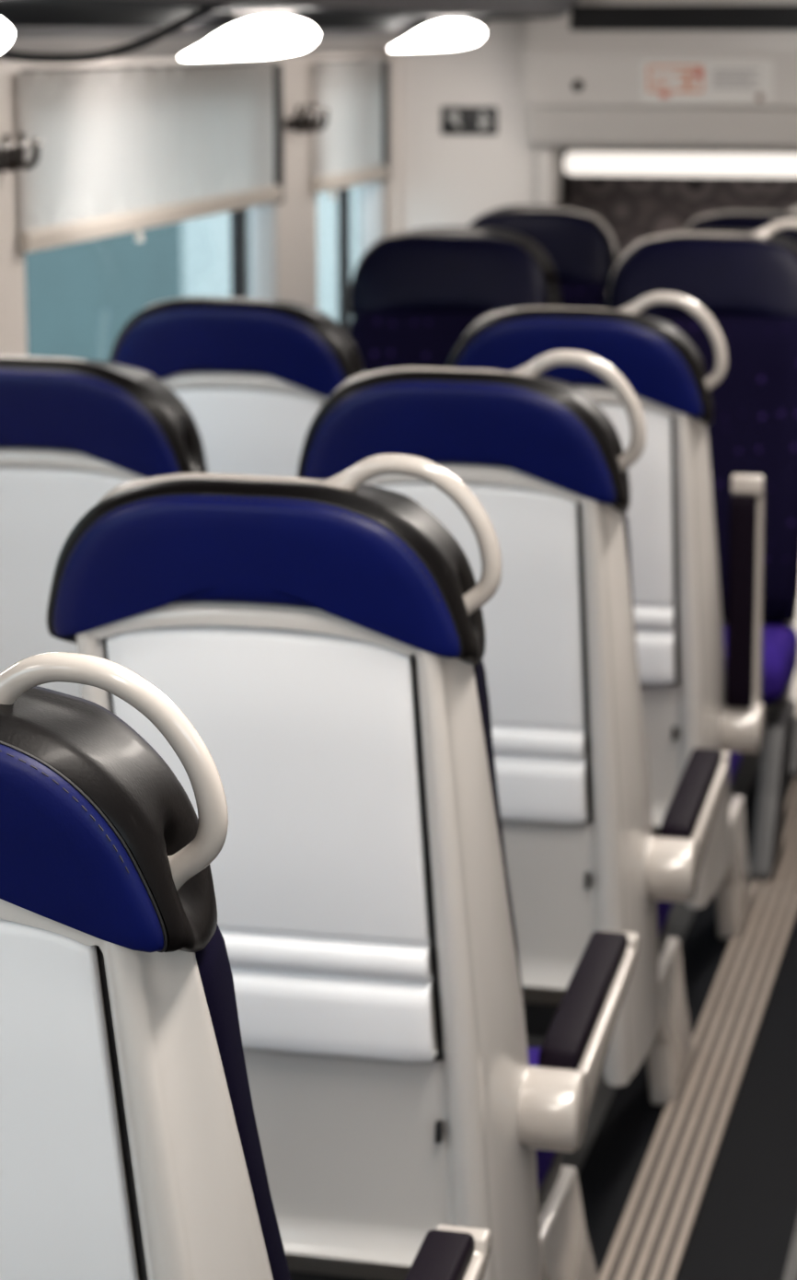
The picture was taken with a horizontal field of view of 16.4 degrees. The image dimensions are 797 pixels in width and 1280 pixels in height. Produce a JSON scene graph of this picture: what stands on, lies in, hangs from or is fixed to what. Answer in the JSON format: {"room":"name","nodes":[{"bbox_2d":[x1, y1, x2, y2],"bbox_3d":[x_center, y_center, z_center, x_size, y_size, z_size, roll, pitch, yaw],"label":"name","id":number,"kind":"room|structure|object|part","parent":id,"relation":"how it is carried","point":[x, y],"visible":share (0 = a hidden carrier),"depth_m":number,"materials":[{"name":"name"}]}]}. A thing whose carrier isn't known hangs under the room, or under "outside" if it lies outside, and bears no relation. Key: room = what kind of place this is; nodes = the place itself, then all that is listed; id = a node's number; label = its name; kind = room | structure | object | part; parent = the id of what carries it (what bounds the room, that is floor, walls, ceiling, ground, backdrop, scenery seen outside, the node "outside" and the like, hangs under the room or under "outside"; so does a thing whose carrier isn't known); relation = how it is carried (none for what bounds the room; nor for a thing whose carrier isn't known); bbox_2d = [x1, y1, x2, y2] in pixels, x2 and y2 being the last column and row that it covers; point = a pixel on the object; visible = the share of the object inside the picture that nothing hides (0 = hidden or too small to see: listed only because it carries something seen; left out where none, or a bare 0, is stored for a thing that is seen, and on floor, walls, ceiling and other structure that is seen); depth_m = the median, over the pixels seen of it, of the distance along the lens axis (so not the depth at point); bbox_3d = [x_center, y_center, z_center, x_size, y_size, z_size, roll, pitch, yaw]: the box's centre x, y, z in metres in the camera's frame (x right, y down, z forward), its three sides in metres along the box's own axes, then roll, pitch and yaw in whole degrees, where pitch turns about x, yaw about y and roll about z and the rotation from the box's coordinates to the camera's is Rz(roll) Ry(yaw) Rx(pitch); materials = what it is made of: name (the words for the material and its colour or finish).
{"room":"train carriage","nodes":[
{"label":"train carriage","id":0,"kind":"room"},
{"bbox_2d":[0,52,387,356],"bbox_3d":[-1.198,-0.076,3.546,0.070,2.200,12.200,3,13,13],"label":"wall","id":1,"kind":"structure","parent":0,"point":[297,215],"depth_m":6.98,"materials":[{"name":"plastic"}]},
{"bbox_2d":[0,132,41,172],"bbox_3d":[-0.716,-0.897,5.101,0.069,0.069,0.220,3,13,13],"label":"coat hook","id":2,"kind":"object","parent":1,"relation":"attached to","point":[11,159],"visible":1,"depth_m":5.10,"materials":[{"name":"grey metal"}]},
{"bbox_3d":[-0.744,-0.887,5.109,0.012,0.028,0.220,3,13,13],"label":"plate","id":3,"kind":"part","parent":2,"relation":"part of","materials":[{"name":"grey metal"}]},
{"bbox_2d":[19,62,255,298],"bbox_3d":[-0.564,-0.867,6.125,0.026,0.790,1.705,3,13,13],"label":"window","id":4,"kind":"structure","parent":1,"relation":"in","point":[238,218],"depth_m":6.79,"materials":[{"name":"black rubber"}]},
{"bbox_2d":[17,63,283,252],"bbox_3d":[-0.500,-1.066,6.051,0.026,0.361,1.766,3,13,13],"label":"roller blind","id":5,"kind":"object","parent":4,"relation":"attached to","point":[122,151],"visible":1,"depth_m":5.89,"materials":[{"name":"fabric"}]},
{"bbox_2d":[0,37,407,61],"bbox_3d":[-1.135,-0.692,3.290,0.110,0.043,12.000,3,13,13],"label":"trim","id":6,"kind":"structure","parent":1,"relation":"attached to","point":[166,47],"depth_m":5.86,"materials":[{"name":"beige plastic"}]},
{"bbox_2d":[249,61,279,301],"bbox_3d":[-0.338,-1.043,6.933,0.066,0.790,0.034,3,13,13],"label":"trim","id":7,"kind":"structure","parent":1,"relation":"attached to","point":[263,219],"depth_m":6.93,"materials":[{"name":"grey"}]},
{"bbox_2d":[284,104,329,133],"bbox_3d":[-0.228,-1.329,7.065,0.069,0.069,0.220,3,13,13],"label":"coat hook","id":8,"kind":"object","parent":1,"relation":"attached to","point":[304,123],"visible":1,"depth_m":7.05,"materials":[{"name":"grey metal"}]},
{"bbox_3d":[-0.256,-1.319,7.074,0.012,0.028,0.220,3,13,13],"label":"plate","id":9,"kind":"part","parent":8,"relation":"part of","materials":[{"name":"grey metal"}]},
{"bbox_2d":[316,58,366,334],"bbox_3d":[-0.182,-1.201,7.661,0.026,0.790,0.700,3,13,13],"label":"window","id":10,"kind":"structure","parent":1,"relation":"in","point":[343,194],"depth_m":7.80,"materials":[{"name":"black metal"}]},
{"bbox_2d":[311,59,390,199],"bbox_3d":[-0.124,-1.396,7.568,0.026,0.361,0.791,3,13,13],"label":"roller blind","id":11,"kind":"object","parent":10,"relation":"attached to","point":[354,147],"visible":0.98,"depth_m":7.56,"materials":[{"name":"fabric"}]},
{"bbox_2d":[360,58,384,256],"bbox_3d":[-0.075,-1.274,7.992,0.066,0.790,0.034,3,13,13],"label":"trim","id":12,"kind":"structure","parent":1,"relation":"attached to","point":[373,193],"depth_m":7.99,"materials":[{"name":"grey plastic"}]},
{"bbox_2d":[10,25,418,37],"bbox_3d":[-1.008,-0.716,3.254,0.150,0.019,12.000,3,13,13],"label":"ceiling","id":13,"kind":"structure","parent":0,"point":[19,31],"depth_m":5.34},
{"bbox_2d":[151,0,578,16],"bbox_3d":[-0.333,-0.832,3.061,0.680,0.215,12.000,3,13,13],"label":"ceiling","id":14,"kind":"structure","parent":0,"point":[531,7],"depth_m":6.18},
{"bbox_2d":[0,0,231,63],"bbox_3d":[-0.505,-1.046,4.742,0.456,0.116,0.016,3,13,13],"label":"cable","id":15,"kind":"object","parent":14,"relation":"hanging from","point":[29,57],"visible":0.98,"depth_m":4.74,"materials":[{"name":"black rubber"}]},
{"bbox_2d":[0,0,559,30],"bbox_3d":[-0.799,-0.733,3.198,0.280,0.038,12.000,3,13,13],"label":"luggage rack","id":16,"kind":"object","parent":14,"relation":"attached to","point":[30,13],"depth_m":5.09,"materials":[{"name":"black"}]},
{"bbox_2d":[387,19,561,232],"bbox_3d":[0.219,-0.995,8.101,0.495,2.060,0.100,3,13,13],"label":"wall","id":17,"kind":"structure","parent":0,"point":[448,180],"depth_m":7.96,"materials":[{"name":"paint"}]},
{"bbox_2d":[385,52,401,234],"bbox_3d":[-0.015,-0.834,8.126,0.045,1.735,0.030,3,13,13],"label":"trim","id":18,"kind":"structure","parent":17,"relation":"attached to","point":[393,187],"depth_m":7.99,"materials":[{"name":"plastic"}]},
{"bbox_2d":[441,106,498,135],"bbox_3d":[0.203,-1.487,7.940,0.166,0.080,0.010,3,13,13],"label":"sign","id":19,"kind":"object","parent":17,"relation":"attached to","point":[462,121],"visible":1,"depth_m":7.94,"materials":[{"name":"black plastic"}]},
{"bbox_2d":[535,148,555,205],"bbox_3d":[0.417,-0.843,8.014,0.055,1.800,0.035,3,13,13],"label":"trim","id":20,"kind":"structure","parent":17,"relation":"attached to","point":[544,157],"depth_m":7.89,"materials":[{"name":"plastic"}]},
{"bbox_2d":[572,79,583,91],"bbox_3d":[0.498,-1.540,7.693,0.034,0.035,0.026,3,13,13],"label":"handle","id":21,"kind":"object","parent":17,"relation":"attached to","point":[577,85],"visible":1,"depth_m":7.68,"materials":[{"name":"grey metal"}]},
{"bbox_2d":[522,0,796,150],"bbox_3d":[1.819,-1.614,7.481,2.972,0.588,0.292,3,13,13],"label":"wall panel","id":22,"kind":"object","parent":17,"relation":"attached to","point":[609,112],"depth_m":7.67,"materials":[{"name":"plastic"}]},
{"bbox_2d":[570,4,796,30],"bbox_3d":[1.835,-1.655,7.362,2.790,0.069,0.047,3,13,13],"label":"display screen","id":23,"kind":"object","parent":17,"relation":"attached to","point":[583,17],"visible":1,"depth_m":7.60,"materials":[{"name":"black"}]},
{"bbox_2d":[640,59,774,104],"bbox_3d":[0.847,-1.532,7.604,0.364,0.118,0.026,3,13,13],"label":"sticker","id":24,"kind":"object","parent":17,"relation":"attached to","point":[663,81],"visible":1,"depth_m":7.60,"materials":[{"name":"white paper"}]},
{"bbox_3d":[0.761,-1.543,7.621,0.155,0.075,0.001,3,25,13],"label":"drawing frame","id":25,"kind":"part","parent":24,"relation":"part of","materials":[{"name":"white paper"}]},
{"bbox_2d":[526,751,761,1175],"bbox_3d":[-0.710,1.165,3.010,1.250,0.003,10.900,3,13,13],"label":"platform","id":26,"kind":"object","parent":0,"point":[681,914],"depth_m":5.04,"materials":[{"name":"plastic"}]},
{"bbox_2d":[0,354,208,698],"bbox_3d":[-0.422,0.155,4.527,0.483,1.332,0.979,3,13,13],"label":"seat","id":27,"kind":"object","parent":26,"relation":"on","point":[73,431],"visible":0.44,"depth_m":3.98,"materials":[{"name":"plastic"}]},
{"bbox_2d":[0,465,132,698],"bbox_3d":[-0.507,-0.011,4.131,0.351,0.521,0.152,3,13,13],"label":"tray","id":28,"kind":"object","parent":27,"relation":"on","point":[40,506],"depth_m":4.05,"materials":[{"name":"plastic"}]},
{"bbox_2d":[108,296,364,477],"bbox_3d":[-0.197,-0.042,5.434,0.483,1.332,0.979,3,13,13],"label":"seat","id":29,"kind":"object","parent":26,"relation":"on","point":[253,376],"visible":0.33,"depth_m":4.88,"materials":[{"name":"plastic"}]},
{"bbox_2d":[171,386,324,477],"bbox_3d":[-0.282,-0.209,5.037,0.351,0.521,0.152,3,13,13],"label":"tray","id":30,"kind":"object","parent":29,"relation":"on","point":[262,431],"depth_m":4.93,"materials":[{"name":"plastic"}]},
{"bbox_2d":[0,651,491,1279],"bbox_3d":[-0.247,0.580,2.507,0.546,1.361,0.979,3,13,13],"label":"seat","id":31,"kind":"object","parent":26,"relation":"on","point":[131,1147],"visible":1,"depth_m":2.01,"materials":[{"name":"plastic"}]},
{"bbox_2d":[0,919,147,1279],"bbox_3d":[-0.363,0.426,2.121,0.351,0.521,0.152,3,13,13],"label":"tray","id":32,"kind":"object","parent":31,"relation":"on","point":[74,1195],"depth_m":2.04,"materials":[{"name":"plastic"}]},
{"bbox_3d":[-0.225,0.103,1.982,0.213,0.205,0.079,3,13,13],"label":"grab handle","id":33,"kind":"part","parent":31,"relation":"part of","materials":[{"name":"plastic"}]},
{"bbox_2d":[195,924,290,1279],"bbox_3d":[-0.322,0.501,2.312,0.449,0.687,0.371,3,13,13],"label":"cushion","id":34,"kind":"object","parent":31,"relation":"on","point":[238,1235],"depth_m":2.12,"materials":[{"name":"blue fabric"}]},
{"bbox_3d":[0.009,0.698,2.576,0.056,0.120,0.492,3,13,13],"label":"armrest","id":35,"kind":"part","parent":31,"relation":"part of","materials":[{"name":"plastic"}]},
{"bbox_2d":[46,453,639,1279],"bbox_3d":[-0.018,0.380,3.428,0.546,1.361,0.979,3,13,13],"label":"seat","id":36,"kind":"object","parent":26,"relation":"on","point":[323,640],"visible":0.8,"depth_m":3.02,"materials":[{"name":"plastic"}]},
{"bbox_2d":[103,625,443,1062],"bbox_3d":[-0.135,0.225,3.042,0.351,0.521,0.152,3,13,13],"label":"tray","id":37,"kind":"object","parent":36,"relation":"on","point":[328,873],"depth_m":3.00,"materials":[{"name":"plastic"}]},
{"bbox_3d":[0.004,-0.098,2.903,0.213,0.205,0.079,3,13,13],"label":"grab handle","id":38,"kind":"part","parent":36,"relation":"part of","materials":[{"name":"plastic"}]},
{"bbox_2d":[474,660,524,1011],"bbox_3d":[-0.093,0.301,3.234,0.449,0.687,0.371,3,13,13],"label":"cushion","id":39,"kind":"object","parent":36,"relation":"on","point":[497,973],"depth_m":3.08,"materials":[{"name":"blue fabric"}]},
{"bbox_2d":[527,1047,557,1190],"bbox_3d":[-0.038,0.637,3.540,0.456,0.143,0.498,3,13,13],"label":"seat cushion","id":40,"kind":"object","parent":36,"relation":"on","point":[541,1164],"depth_m":3.49,"materials":[{"name":"purple fabric"}]},
{"bbox_3d":[0.213,0.856,3.733,0.044,0.300,0.487,3,13,13],"label":"leg","id":41,"kind":"part","parent":36,"relation":"part of","materials":[{"name":"plastic"}]},
{"bbox_3d":[0.238,0.498,3.497,0.056,0.120,0.492,3,13,13],"label":"armrest","id":42,"kind":"part","parent":36,"relation":"part of","materials":[{"name":"plastic"}]},
{"bbox_2d":[349,226,561,372],"bbox_3d":[0.045,-0.254,6.410,0.522,1.332,0.979,3,13,13],"label":"seat","id":43,"kind":"object","parent":26,"relation":"on","point":[415,294],"visible":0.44,"depth_m":6.58,"materials":[{"name":"fabric"}]},
{"bbox_2d":[349,310,489,372],"bbox_3d":[0.089,-0.422,6.558,0.485,0.687,0.371,3,13,13],"label":"cushion","id":44,"kind":"object","parent":43,"relation":"on","point":[383,339],"depth_m":6.57,"materials":[{"name":"fabric"}]},
{"bbox_2d":[297,349,730,1105],"bbox_3d":[0.216,0.174,4.373,0.546,1.361,0.979,3,13,13],"label":"seat","id":45,"kind":"object","parent":26,"relation":"on","point":[548,467],"visible":0.68,"depth_m":3.96,"materials":[{"name":"plastic"}]},
{"bbox_2d":[372,481,593,823],"bbox_3d":[0.100,0.020,3.987,0.351,0.521,0.152,3,13,13],"label":"tray","id":46,"kind":"object","parent":45,"relation":"on","point":[538,659],"depth_m":3.94,"materials":[{"name":"plastic"}]},
{"bbox_3d":[0.238,-0.303,3.848,0.213,0.205,0.079,3,13,13],"label":"grab handle","id":47,"kind":"part","parent":45,"relation":"part of","materials":[{"name":"plastic"}]},
{"bbox_2d":[623,512,637,646],"bbox_3d":[0.141,0.095,4.178,0.449,0.687,0.371,3,13,13],"label":"cushion","id":48,"kind":"object","parent":45,"relation":"on","point":[629,623],"depth_m":3.97,"materials":[{"name":"blue fabric"}]},
{"bbox_2d":[656,900,674,938],"bbox_3d":[0.197,0.432,4.485,0.456,0.143,0.498,3,13,13],"label":"seat cushion","id":49,"kind":"object","parent":45,"relation":"on","point":[664,908],"depth_m":4.48,"materials":[{"name":"purple fabric"}]},
{"bbox_3d":[0.447,0.650,4.678,0.044,0.300,0.487,3,13,13],"label":"leg","id":50,"kind":"part","parent":45,"relation":"part of","materials":[{"name":"plastic"}]},
{"bbox_3d":[0.472,0.292,4.442,0.056,0.120,0.492,3,13,13],"label":"armrest","id":51,"kind":"part","parent":45,"relation":"part of","materials":[{"name":"plastic"}]},
{"bbox_2d":[467,204,621,309],"bbox_3d":[0.279,-0.441,7.269,0.483,1.332,0.979,3,13,13],"label":"seat","id":52,"kind":"object","parent":26,"relation":"on","point":[584,252],"visible":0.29,"depth_m":7.42,"materials":[{"name":"fabric"}]},
{"bbox_2d":[558,280,608,309],"bbox_3d":[0.323,-0.609,7.417,0.449,0.687,0.371,3,13,13],"label":"cushion","id":53,"kind":"object","parent":52,"relation":"on","point":[575,294],"depth_m":7.38,"materials":[{"name":"blue fabric"}]},
{"bbox_2d":[446,291,765,939],"bbox_3d":[0.432,-0.015,5.242,0.546,1.361,0.979,3,13,13],"label":"seat","id":54,"kind":"object","parent":26,"relation":"on","point":[692,698],"visible":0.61,"depth_m":4.84,"materials":[{"name":"plastic"}]},
{"bbox_2d":[595,401,680,685],"bbox_3d":[0.316,-0.169,4.856,0.351,0.521,0.152,3,13,13],"label":"tray","id":55,"kind":"object","parent":54,"relation":"on","point":[653,513],"depth_m":4.80,"materials":[{"name":"plastic"}]},
{"bbox_3d":[0.454,-0.492,4.716,0.213,0.205,0.079,3,13,13],"label":"grab handle","id":56,"kind":"part","parent":54,"relation":"part of","materials":[{"name":"plastic"}]},
{"bbox_2d":[708,426,712,482],"bbox_3d":[0.357,-0.094,5.047,0.449,0.687,0.371,3,13,13],"label":"cushion","id":57,"kind":"object","parent":54,"relation":"on","point":[710,477],"depth_m":4.81,"materials":[{"name":"blue fabric"}]},
{"bbox_3d":[0.663,0.461,5.547,0.044,0.300,0.487,3,13,13],"label":"leg","id":58,"kind":"part","parent":54,"relation":"part of","materials":[{"name":"plastic"}]},
{"bbox_2d":[729,751,742,788],"bbox_3d":[0.412,0.243,5.354,0.456,0.143,0.498,3,13,13],"label":"seat cushion","id":59,"kind":"object","parent":54,"relation":"on","point":[736,758],"depth_m":5.37,"materials":[{"name":"purple fabric"}]},
{"bbox_3d":[0.634,-0.062,5.047,0.056,0.496,0.105,3,13,13],"label":"armrest","id":60,"kind":"part","parent":54,"relation":"part of","materials":[{"name":"plastic"}]},
{"bbox_2d":[607,219,796,885],"bbox_3d":[0.670,-0.247,6.307,0.554,1.361,0.988,3,13,13],"label":"seat","id":61,"kind":"object","parent":26,"relation":"on","point":[746,281],"visible":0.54,"depth_m":6.40,"materials":[{"name":"plastic"}]},
{"bbox_2d":[646,314,796,623],"bbox_3d":[0.708,-0.401,6.461,0.494,0.687,0.371,3,13,13],"label":"cushion","id":62,"kind":"object","parent":61,"relation":"on","point":[753,428],"depth_m":6.39,"materials":[{"name":"blue fabric"}]},
{"bbox_2d":[722,622,796,703],"bbox_3d":[0.653,0.032,6.322,0.502,0.143,0.498,3,13,13],"label":"seat cushion","id":63,"kind":"object","parent":61,"relation":"on","point":[780,640],"depth_m":6.09,"materials":[{"name":"fabric"}]},
{"bbox_3d":[0.918,-0.886,6.524,0.235,0.205,0.079,3,13,13],"label":"grab handle","id":64,"kind":"part","parent":61,"relation":"part of","materials":[{"name":"beige plastic"}]},
{"bbox_3d":[0.831,0.333,6.136,0.048,0.300,0.487,3,13,13],"label":"leg","id":65,"kind":"part","parent":61,"relation":"part of","materials":[{"name":"grey metal"}]},
{"bbox_2d":[683,206,796,783],"bbox_3d":[0.872,-0.425,7.124,0.504,1.361,0.986,3,13,13],"label":"seat","id":66,"kind":"object","parent":26,"relation":"on","point":[756,219],"visible":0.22,"depth_m":7.32,"materials":[{"name":"plastic"}]},
{"bbox_3d":[1.106,-1.064,7.344,0.213,0.205,0.079,3,13,13],"label":"grab handle","id":67,"kind":"part","parent":66,"relation":"part of","materials":[{"name":"beige plastic"}]},
{"bbox_3d":[1.013,0.154,6.957,0.044,0.300,0.487,3,13,13],"label":"leg","id":68,"kind":"part","parent":66,"relation":"part of","materials":[{"name":"grey metal"}]},
{"bbox_2d":[569,148,796,255],"bbox_3d":[1.824,-1.092,8.545,3.400,2.060,0.100,3,13,13],"label":"wall","id":69,"kind":"structure","parent":0,"point":[635,208],"depth_m":8.68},
{"bbox_2d":[0,18,13,52],"bbox_3d":[-0.667,-0.846,3.822,0.263,0.115,0.115,3,13,13],"label":"ceiling lamp","id":70,"kind":"object","parent":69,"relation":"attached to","point":[6,33],"visible":1,"depth_m":3.81,"materials":[{"name":"white plastic"}]},
{"bbox_2d":[179,10,318,59],"bbox_3d":[-0.290,-1.176,5.342,0.263,0.115,0.115,3,13,13],"label":"ceiling lamp","id":71,"kind":"object","parent":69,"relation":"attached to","point":[267,36],"visible":0.92,"depth_m":5.29,"materials":[{"name":"white plastic"}]},
{"bbox_2d":[389,16,484,50],"bbox_3d":[0.096,-1.533,6.959,0.231,0.103,0.115,3,13,13],"label":"ceiling lamp","id":72,"kind":"object","parent":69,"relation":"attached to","point":[451,33],"visible":0.89,"depth_m":6.91,"materials":[{"name":"white plastic"}]},
{"bbox_2d":[560,148,570,206],"bbox_3d":[0.473,-0.843,8.740,0.070,1.490,0.270,3,13,13],"label":"trim","id":73,"kind":"structure","parent":69,"relation":"attached to","point":[565,178],"depth_m":8.65,"materials":[{"name":"beige plastic"}]},
{"bbox_2d":[564,148,796,177],"bbox_3d":[1.837,-1.416,8.282,2.685,0.075,0.240,3,13,13],"label":"lamp","id":74,"kind":"object","parent":69,"relation":"attached to","point":[577,161],"visible":0.98,"depth_m":8.41,"materials":[{"name":"white plastic"}]},
{"bbox_3d":[1.846,-1.428,8.303,2.680,0.060,0.190,3,13,13],"label":"lamp rail","id":75,"kind":"part","parent":74,"relation":"part of","materials":[{"name":"plastic"}]},
{"bbox_2d":[577,767,796,1279],"bbox_3d":[0.488,1.124,3.388,3.600,0.083,12.200,3,13,13],"label":"floor","id":76,"kind":"structure","parent":0,"point":[744,1227],"depth_m":4.53,"materials":[{"name":"plastic"}]},
{"bbox_2d":[598,778,796,1279],"bbox_3d":[0.046,1.198,2.829,0.107,0.016,10.900,3,13,13],"label":"floor strip","id":77,"kind":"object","parent":76,"relation":"on","point":[627,1217],"depth_m":4.72,"materials":[{"name":"metal"}]},
{"bbox_2d":[608,790,796,1279],"bbox_3d":[0.044,1.200,2.830,0.097,0.002,10.900,3,13,13],"label":"trim","id":78,"kind":"structure","parent":77,"relation":"on","point":[662,1276],"depth_m":4.79,"materials":[{"name":"grey metal"}]},
{"label":"outside","id":79,"kind":"structure","parent":0,"visible":0},
{"bbox_2d":[182,185,358,324],"bbox_3d":[-6.183,-0.347,17.255,100.000,0.100,110.000,3,13,13],"label":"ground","id":80,"kind":"structure","parent":79,"point":[206,241],"depth_m":42.91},
{"bbox_2d":[24,221,183,361],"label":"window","id":81,"kind":"structure","parent":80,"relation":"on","point":[80,296],"depth_m":26.26,"materials":[{"name":"glass"}]}
]}

